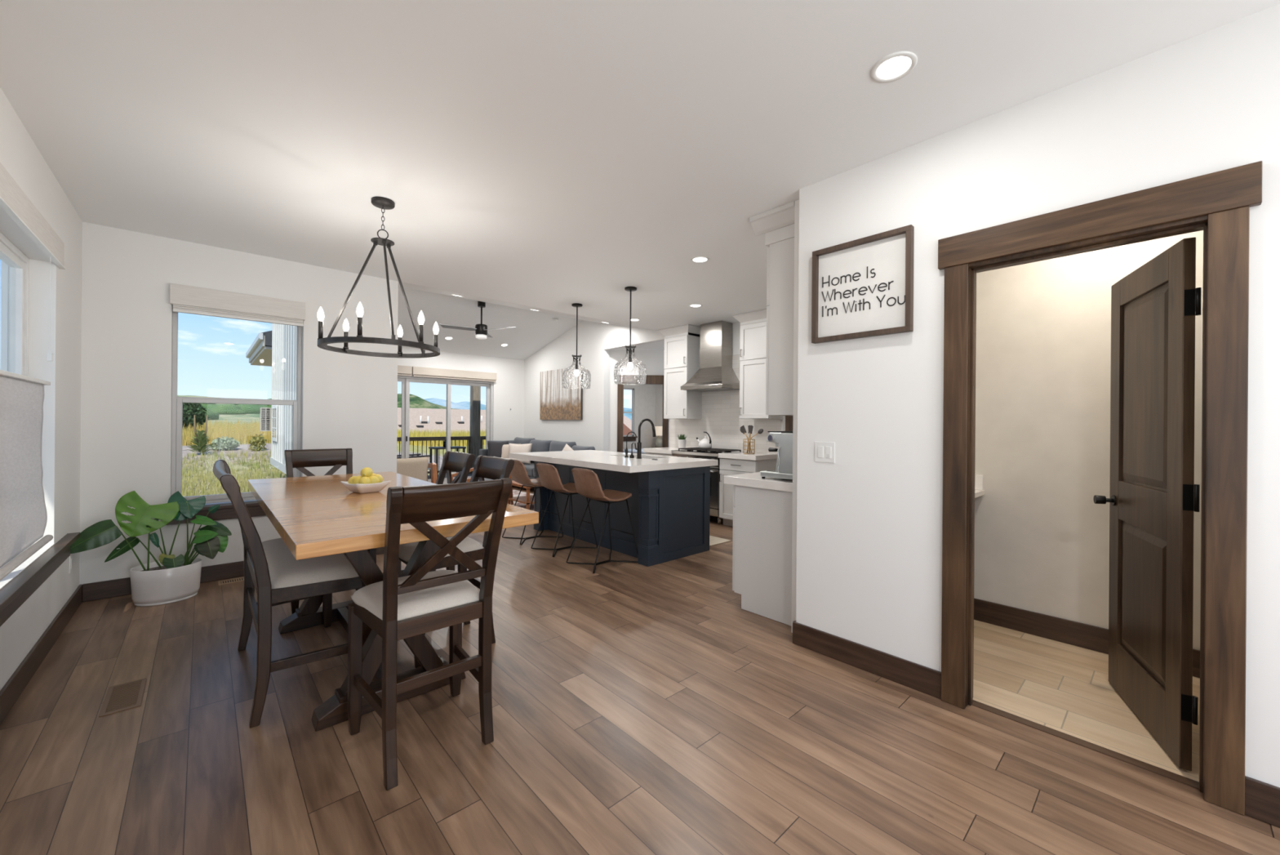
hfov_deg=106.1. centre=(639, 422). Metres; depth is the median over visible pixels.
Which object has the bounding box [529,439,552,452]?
cushion
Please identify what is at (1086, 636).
baseboard
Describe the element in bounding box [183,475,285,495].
straw
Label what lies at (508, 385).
wall
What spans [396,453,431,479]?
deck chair
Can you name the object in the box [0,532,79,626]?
trim
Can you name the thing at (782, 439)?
espresso machine
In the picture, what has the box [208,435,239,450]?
sagebrush
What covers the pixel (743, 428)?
utensil
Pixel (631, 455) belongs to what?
soap dispenser
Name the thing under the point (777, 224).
upper cabinet
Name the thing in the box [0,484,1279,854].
floor
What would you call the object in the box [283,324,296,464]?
panel
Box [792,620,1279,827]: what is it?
baseboard
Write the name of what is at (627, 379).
trim
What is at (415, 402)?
hill
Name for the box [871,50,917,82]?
recessed light
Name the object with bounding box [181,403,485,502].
ground
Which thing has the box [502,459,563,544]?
bar stool
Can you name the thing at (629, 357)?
socket
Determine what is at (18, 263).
window
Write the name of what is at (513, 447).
throw pillow
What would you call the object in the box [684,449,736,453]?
cooktop
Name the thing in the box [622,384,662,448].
wall
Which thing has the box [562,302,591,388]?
pendant light
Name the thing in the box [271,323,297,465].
trim
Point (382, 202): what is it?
chandelier
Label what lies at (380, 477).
lemon
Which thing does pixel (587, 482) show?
bar stool
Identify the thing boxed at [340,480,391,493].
fruit bowl
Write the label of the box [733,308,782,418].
upper cabinet
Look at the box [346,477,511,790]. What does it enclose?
dining chair
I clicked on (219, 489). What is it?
meadow grass
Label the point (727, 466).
base cabinet
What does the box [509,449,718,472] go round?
island countertop
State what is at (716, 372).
range hood
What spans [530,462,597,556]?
bar stool
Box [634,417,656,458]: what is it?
kitchen faucet
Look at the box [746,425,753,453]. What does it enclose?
utensil
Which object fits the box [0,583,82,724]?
baseboard
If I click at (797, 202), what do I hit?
wall
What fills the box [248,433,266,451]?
clump
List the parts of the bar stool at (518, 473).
leg, leg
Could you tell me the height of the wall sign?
0.533 m
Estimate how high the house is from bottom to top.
6.750 m
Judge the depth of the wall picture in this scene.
10.02 m
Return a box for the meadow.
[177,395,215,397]
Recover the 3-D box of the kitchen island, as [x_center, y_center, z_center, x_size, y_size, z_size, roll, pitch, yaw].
[-0.396,0.855,5.532,1.240,0.946,2.265,0,0,-42]
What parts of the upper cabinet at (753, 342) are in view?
crown moulding, door, door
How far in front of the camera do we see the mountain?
910.21 m
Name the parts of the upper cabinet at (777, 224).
door, door, crown moulding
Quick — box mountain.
[424,398,631,420]
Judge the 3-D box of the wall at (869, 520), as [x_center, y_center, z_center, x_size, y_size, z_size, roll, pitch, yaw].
[2.452,-0.028,1.361,0.120,2.755,4.320,0,0,-42]
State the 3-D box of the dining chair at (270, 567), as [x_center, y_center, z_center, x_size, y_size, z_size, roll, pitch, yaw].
[-1.864,0.764,2.561,0.618,1.102,1.040,0,0,-42]
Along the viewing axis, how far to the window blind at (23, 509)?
2.37 m
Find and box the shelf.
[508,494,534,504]
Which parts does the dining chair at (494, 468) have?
leg, seat rail, leg, seat rail, leg, crest rail, leg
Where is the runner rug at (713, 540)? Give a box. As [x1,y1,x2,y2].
[709,535,730,546]
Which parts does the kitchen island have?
post, post, panel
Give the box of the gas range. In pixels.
[671,447,741,524]
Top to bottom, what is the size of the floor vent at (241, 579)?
0.006 m
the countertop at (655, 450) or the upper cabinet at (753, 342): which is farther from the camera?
the countertop at (655, 450)
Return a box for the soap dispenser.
[629,442,634,457]
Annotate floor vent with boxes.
[98,677,146,716]
[217,577,244,585]
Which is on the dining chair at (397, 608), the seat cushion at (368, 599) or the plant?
the seat cushion at (368, 599)
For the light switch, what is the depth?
2.78 m
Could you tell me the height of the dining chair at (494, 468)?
1.102 m
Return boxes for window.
[0,231,29,376]
[170,304,302,503]
[260,404,277,441]
[397,375,493,484]
[622,387,633,436]
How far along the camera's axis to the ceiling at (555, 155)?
2.21 m
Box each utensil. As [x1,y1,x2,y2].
[740,425,749,453]
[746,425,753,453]
[747,428,763,451]
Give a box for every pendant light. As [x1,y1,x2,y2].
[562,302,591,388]
[613,286,646,384]
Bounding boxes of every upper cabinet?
[657,324,702,418]
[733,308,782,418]
[749,200,795,415]
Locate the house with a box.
[396,407,631,435]
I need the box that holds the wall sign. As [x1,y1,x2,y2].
[811,224,914,343]
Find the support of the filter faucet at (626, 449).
on the island countertop
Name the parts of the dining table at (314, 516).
leg, leg, leg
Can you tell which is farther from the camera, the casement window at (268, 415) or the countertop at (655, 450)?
the casement window at (268, 415)
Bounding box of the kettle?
[695,431,711,448]
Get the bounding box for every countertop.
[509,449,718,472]
[643,447,684,453]
[718,451,777,460]
[724,471,792,492]
[974,474,984,497]
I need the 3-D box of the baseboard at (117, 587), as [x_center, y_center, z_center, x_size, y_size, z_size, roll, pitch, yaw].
[-3.261,1.239,4.196,2.105,0.129,0.015,0,0,-42]
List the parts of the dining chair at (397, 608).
leg, seat rail, leg, seat rail, rail, crest rail, leg, leg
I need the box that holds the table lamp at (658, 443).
[654,426,662,447]
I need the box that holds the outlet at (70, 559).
[68,554,72,573]
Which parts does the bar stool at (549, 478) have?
leg, leg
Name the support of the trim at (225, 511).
attached to the wall at (348, 401)
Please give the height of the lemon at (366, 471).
0.064 m
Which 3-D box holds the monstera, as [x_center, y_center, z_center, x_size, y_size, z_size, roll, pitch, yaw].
[-3.553,0.895,3.523,0.864,0.813,0.319,0,0,-42]
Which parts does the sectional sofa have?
frame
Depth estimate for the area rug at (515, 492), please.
7.88 m
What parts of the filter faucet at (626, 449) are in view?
spout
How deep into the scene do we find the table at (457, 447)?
11.53 m
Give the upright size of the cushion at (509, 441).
0.418 m
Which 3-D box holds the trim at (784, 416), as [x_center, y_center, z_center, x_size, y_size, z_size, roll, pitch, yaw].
[1.170,0.239,6.952,0.020,2.200,2.080,0,0,-42]
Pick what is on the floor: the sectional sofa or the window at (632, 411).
the sectional sofa
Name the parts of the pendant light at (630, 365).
rod, lamp shade, bulb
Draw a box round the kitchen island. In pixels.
[509,449,718,566]
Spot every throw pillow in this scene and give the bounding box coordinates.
[488,440,508,457]
[501,443,520,457]
[508,443,532,464]
[562,444,573,450]
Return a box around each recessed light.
[444,336,453,339]
[628,318,639,321]
[688,303,702,307]
[690,255,709,262]
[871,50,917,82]
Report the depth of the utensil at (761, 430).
6.10 m
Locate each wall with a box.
[0,87,82,690]
[79,222,398,584]
[270,323,286,474]
[397,346,524,440]
[524,320,782,451]
[608,350,670,451]
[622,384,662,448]
[791,199,799,632]
[795,3,1279,787]
[973,230,1203,649]
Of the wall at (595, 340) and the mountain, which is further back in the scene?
the mountain
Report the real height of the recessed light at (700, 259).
0.007 m
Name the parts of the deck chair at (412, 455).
arm, arm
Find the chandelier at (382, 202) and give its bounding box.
[317,196,439,357]
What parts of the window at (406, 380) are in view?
door panel, door panel, door panel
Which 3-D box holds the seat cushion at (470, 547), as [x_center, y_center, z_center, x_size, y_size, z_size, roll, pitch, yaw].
[-1.210,0.723,2.857,0.430,0.064,0.458,0,0,-42]
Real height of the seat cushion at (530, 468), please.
0.160 m
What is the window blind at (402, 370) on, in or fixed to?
attached to the wall at (508, 385)
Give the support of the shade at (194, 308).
attached to the window at (176, 402)
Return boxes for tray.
[767,431,792,432]
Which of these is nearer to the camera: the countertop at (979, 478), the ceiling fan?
the countertop at (979, 478)
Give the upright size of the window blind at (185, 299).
0.214 m
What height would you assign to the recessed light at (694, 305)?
0.007 m
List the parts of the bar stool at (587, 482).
leg, leg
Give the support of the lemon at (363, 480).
in the fruit bowl
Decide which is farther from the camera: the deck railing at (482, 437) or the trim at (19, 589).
the deck railing at (482, 437)
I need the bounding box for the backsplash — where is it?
[670,354,781,453]
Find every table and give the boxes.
[247,471,538,731]
[428,445,466,478]
[506,479,534,509]
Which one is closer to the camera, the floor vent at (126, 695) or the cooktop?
the floor vent at (126, 695)
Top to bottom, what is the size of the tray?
0.007 m
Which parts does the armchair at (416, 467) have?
arm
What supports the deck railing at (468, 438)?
on the deck
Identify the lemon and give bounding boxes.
[347,475,355,484]
[351,475,362,484]
[358,475,370,484]
[360,466,373,476]
[368,475,379,483]
[373,474,382,482]
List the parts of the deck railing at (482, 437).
post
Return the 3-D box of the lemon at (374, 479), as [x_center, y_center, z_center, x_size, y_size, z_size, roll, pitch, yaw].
[-1.558,0.338,2.793,0.069,0.063,0.072,0,0,34]
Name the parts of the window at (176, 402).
sash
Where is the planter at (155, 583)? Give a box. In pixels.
[129,557,201,606]
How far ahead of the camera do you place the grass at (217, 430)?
20.32 m
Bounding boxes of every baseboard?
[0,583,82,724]
[82,546,384,601]
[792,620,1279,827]
[973,597,1199,677]
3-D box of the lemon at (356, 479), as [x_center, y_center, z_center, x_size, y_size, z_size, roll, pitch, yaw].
[-1.616,0.336,2.772,0.071,0.064,0.068,0,0,-25]
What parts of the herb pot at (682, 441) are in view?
pot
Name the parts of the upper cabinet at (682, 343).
door, door, crown moulding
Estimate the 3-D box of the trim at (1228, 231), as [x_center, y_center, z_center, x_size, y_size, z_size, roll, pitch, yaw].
[1.778,0.298,1.994,0.024,2.088,0.916,0,0,-42]
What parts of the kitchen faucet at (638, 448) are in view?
spout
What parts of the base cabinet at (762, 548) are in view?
door, drawer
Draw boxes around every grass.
[181,448,286,496]
[182,417,271,445]
[396,427,485,446]
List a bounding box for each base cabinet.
[645,452,672,456]
[719,457,777,526]
[732,484,792,626]
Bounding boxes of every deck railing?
[396,435,471,473]
[480,435,485,448]
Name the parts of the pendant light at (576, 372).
rod, lamp shade, bulb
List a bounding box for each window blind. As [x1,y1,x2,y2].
[0,162,66,580]
[169,283,305,326]
[397,364,412,376]
[412,366,496,382]
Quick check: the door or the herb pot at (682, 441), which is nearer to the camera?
the door
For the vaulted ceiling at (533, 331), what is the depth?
8.92 m
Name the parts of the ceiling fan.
blade, motor, blade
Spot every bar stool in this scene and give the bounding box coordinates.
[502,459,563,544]
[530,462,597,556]
[566,467,638,573]
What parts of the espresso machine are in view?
dial knob, handle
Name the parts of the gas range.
control panel, kick panel, oven door, leg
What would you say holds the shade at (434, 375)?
attached to the window at (406, 380)
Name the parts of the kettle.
handle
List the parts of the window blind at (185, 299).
rail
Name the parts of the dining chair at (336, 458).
leg, leg, crest rail, leg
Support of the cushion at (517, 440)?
on the sectional sofa
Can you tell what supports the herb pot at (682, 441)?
on the countertop at (655, 450)
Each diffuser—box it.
[693,257,706,262]
[876,56,911,78]
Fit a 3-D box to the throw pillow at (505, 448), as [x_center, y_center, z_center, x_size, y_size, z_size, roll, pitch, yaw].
[-2.728,0.639,10.142,0.420,0.401,0.188,0,0,-11]
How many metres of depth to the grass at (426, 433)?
27.53 m
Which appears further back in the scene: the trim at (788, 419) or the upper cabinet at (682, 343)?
the upper cabinet at (682, 343)
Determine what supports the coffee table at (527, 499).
on the area rug at (515, 492)
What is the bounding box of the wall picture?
[539,367,582,419]
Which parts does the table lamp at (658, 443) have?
lamp shade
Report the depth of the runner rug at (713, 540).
5.42 m
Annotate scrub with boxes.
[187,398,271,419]
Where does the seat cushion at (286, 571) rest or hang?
on the dining chair at (270, 567)
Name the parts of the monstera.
stem, stem, stem, stem, stem, stem, stem, stem, stem, stem, stem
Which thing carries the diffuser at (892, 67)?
attached to the recessed light at (895, 66)
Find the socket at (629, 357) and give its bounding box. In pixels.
[628,355,631,362]
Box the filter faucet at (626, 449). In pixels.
[623,431,636,457]
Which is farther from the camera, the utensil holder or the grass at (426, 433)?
the grass at (426, 433)
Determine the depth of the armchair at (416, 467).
7.18 m
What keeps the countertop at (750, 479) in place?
on the base cabinet at (762, 548)
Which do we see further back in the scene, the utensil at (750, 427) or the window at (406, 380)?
the window at (406, 380)
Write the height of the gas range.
0.972 m
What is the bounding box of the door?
[1093,236,1200,771]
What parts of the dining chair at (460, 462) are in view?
leg, leg, crest rail, leg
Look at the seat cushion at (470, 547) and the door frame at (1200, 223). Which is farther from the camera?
the seat cushion at (470, 547)
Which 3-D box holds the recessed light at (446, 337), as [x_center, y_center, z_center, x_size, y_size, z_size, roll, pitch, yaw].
[-3.716,-1.645,9.356,0.163,0.045,0.159,0,0,-37]
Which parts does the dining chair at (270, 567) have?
crest rail, leg, leg, seat rail, seat rail, leg, leg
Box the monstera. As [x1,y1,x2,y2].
[70,490,231,606]
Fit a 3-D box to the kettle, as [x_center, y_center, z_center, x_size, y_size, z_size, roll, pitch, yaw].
[0.924,0.244,6.884,0.214,0.242,0.196,0,0,-8]
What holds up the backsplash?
attached to the wall at (595, 340)
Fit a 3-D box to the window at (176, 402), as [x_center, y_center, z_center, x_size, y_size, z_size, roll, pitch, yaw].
[-3.471,-0.142,4.186,0.859,1.635,0.075,0,0,-42]
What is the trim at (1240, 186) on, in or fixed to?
attached to the wall at (869, 520)
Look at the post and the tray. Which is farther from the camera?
the post
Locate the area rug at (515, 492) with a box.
[510,488,534,511]
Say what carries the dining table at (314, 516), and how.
on the floor
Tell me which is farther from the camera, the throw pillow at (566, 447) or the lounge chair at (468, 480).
the throw pillow at (566, 447)
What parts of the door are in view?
knob, panel, panel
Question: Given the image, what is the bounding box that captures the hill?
[397,393,456,408]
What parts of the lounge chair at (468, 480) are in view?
arm, leg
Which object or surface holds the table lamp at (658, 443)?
on the nightstand
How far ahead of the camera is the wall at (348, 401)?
3.78 m
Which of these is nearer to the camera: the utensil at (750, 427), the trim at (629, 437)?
the utensil at (750, 427)
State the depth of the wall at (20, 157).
2.86 m
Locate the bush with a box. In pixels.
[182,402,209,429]
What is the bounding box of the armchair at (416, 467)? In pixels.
[396,456,436,483]
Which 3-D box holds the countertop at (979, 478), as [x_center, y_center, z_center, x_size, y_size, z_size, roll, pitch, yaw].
[1.770,0.416,3.149,0.999,0.134,0.589,0,0,-42]
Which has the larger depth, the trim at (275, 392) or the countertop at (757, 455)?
the trim at (275, 392)
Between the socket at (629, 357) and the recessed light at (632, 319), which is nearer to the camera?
the socket at (629, 357)
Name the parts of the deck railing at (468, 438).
under rail, rail, post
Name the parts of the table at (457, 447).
leg, leg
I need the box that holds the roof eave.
[245,330,271,366]
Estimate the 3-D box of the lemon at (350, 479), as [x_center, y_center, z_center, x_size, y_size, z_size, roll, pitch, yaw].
[-1.653,0.340,2.789,0.068,0.064,0.072,0,0,-19]
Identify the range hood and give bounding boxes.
[680,320,739,391]
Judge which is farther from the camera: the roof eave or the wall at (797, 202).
the roof eave
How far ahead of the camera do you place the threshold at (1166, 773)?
1.99 m
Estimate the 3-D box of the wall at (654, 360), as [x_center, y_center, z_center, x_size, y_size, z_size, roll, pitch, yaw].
[0.430,-0.022,9.190,2.340,2.710,0.120,0,0,0]
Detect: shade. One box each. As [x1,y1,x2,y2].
[173,303,303,324]
[397,373,411,376]
[412,373,495,382]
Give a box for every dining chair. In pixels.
[212,459,372,728]
[284,448,352,613]
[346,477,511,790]
[367,450,475,574]
[398,455,514,667]
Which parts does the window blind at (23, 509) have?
shade panel, rail, cord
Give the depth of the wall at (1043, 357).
3.01 m
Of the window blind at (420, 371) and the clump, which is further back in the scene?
the clump
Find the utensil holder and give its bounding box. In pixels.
[742,438,755,453]
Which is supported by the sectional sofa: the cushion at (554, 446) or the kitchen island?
the cushion at (554, 446)
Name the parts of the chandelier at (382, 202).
bulb, bulb, rod, bulb, chain, rod, bulb, rod, bulb, bulb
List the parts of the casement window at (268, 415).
sash, pane, frame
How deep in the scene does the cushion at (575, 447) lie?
8.80 m
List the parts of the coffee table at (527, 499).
leg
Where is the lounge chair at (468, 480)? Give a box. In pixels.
[451,456,513,504]
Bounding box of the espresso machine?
[760,431,792,479]
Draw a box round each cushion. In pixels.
[261,537,358,588]
[351,569,479,621]
[399,536,484,562]
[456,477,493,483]
[487,440,515,453]
[514,436,534,444]
[524,462,533,475]
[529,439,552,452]
[549,440,576,451]
[571,444,595,450]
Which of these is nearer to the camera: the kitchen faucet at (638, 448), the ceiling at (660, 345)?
the kitchen faucet at (638, 448)
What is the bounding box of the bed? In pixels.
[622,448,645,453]
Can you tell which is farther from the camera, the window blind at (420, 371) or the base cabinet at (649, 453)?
the window blind at (420, 371)
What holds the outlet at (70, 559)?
attached to the wall at (20, 157)
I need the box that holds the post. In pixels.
[470,385,480,473]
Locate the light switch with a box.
[814,441,835,462]
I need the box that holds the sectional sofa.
[479,436,595,480]
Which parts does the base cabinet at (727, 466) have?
door, drawer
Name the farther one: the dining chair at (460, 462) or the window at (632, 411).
the window at (632, 411)
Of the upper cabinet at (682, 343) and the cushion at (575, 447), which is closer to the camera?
the upper cabinet at (682, 343)
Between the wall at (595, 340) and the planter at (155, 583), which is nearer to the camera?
the planter at (155, 583)
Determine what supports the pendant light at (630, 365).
hanging from the ceiling at (555, 155)
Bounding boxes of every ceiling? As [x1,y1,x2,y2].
[0,0,1279,329]
[397,281,657,359]
[611,340,664,350]
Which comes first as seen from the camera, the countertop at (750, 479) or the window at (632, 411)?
the countertop at (750, 479)
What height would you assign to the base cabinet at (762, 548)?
0.881 m
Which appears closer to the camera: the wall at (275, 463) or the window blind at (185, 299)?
the window blind at (185, 299)
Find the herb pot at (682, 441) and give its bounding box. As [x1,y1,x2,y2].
[676,433,687,448]
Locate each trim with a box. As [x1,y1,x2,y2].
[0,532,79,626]
[166,500,266,524]
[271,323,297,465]
[616,374,668,452]
[622,435,637,440]
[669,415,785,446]
[785,415,792,431]
[937,160,1262,270]
[941,205,1249,815]
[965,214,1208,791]
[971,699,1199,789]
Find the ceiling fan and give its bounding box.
[439,301,515,338]
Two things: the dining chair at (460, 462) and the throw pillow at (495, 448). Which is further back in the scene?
the throw pillow at (495, 448)

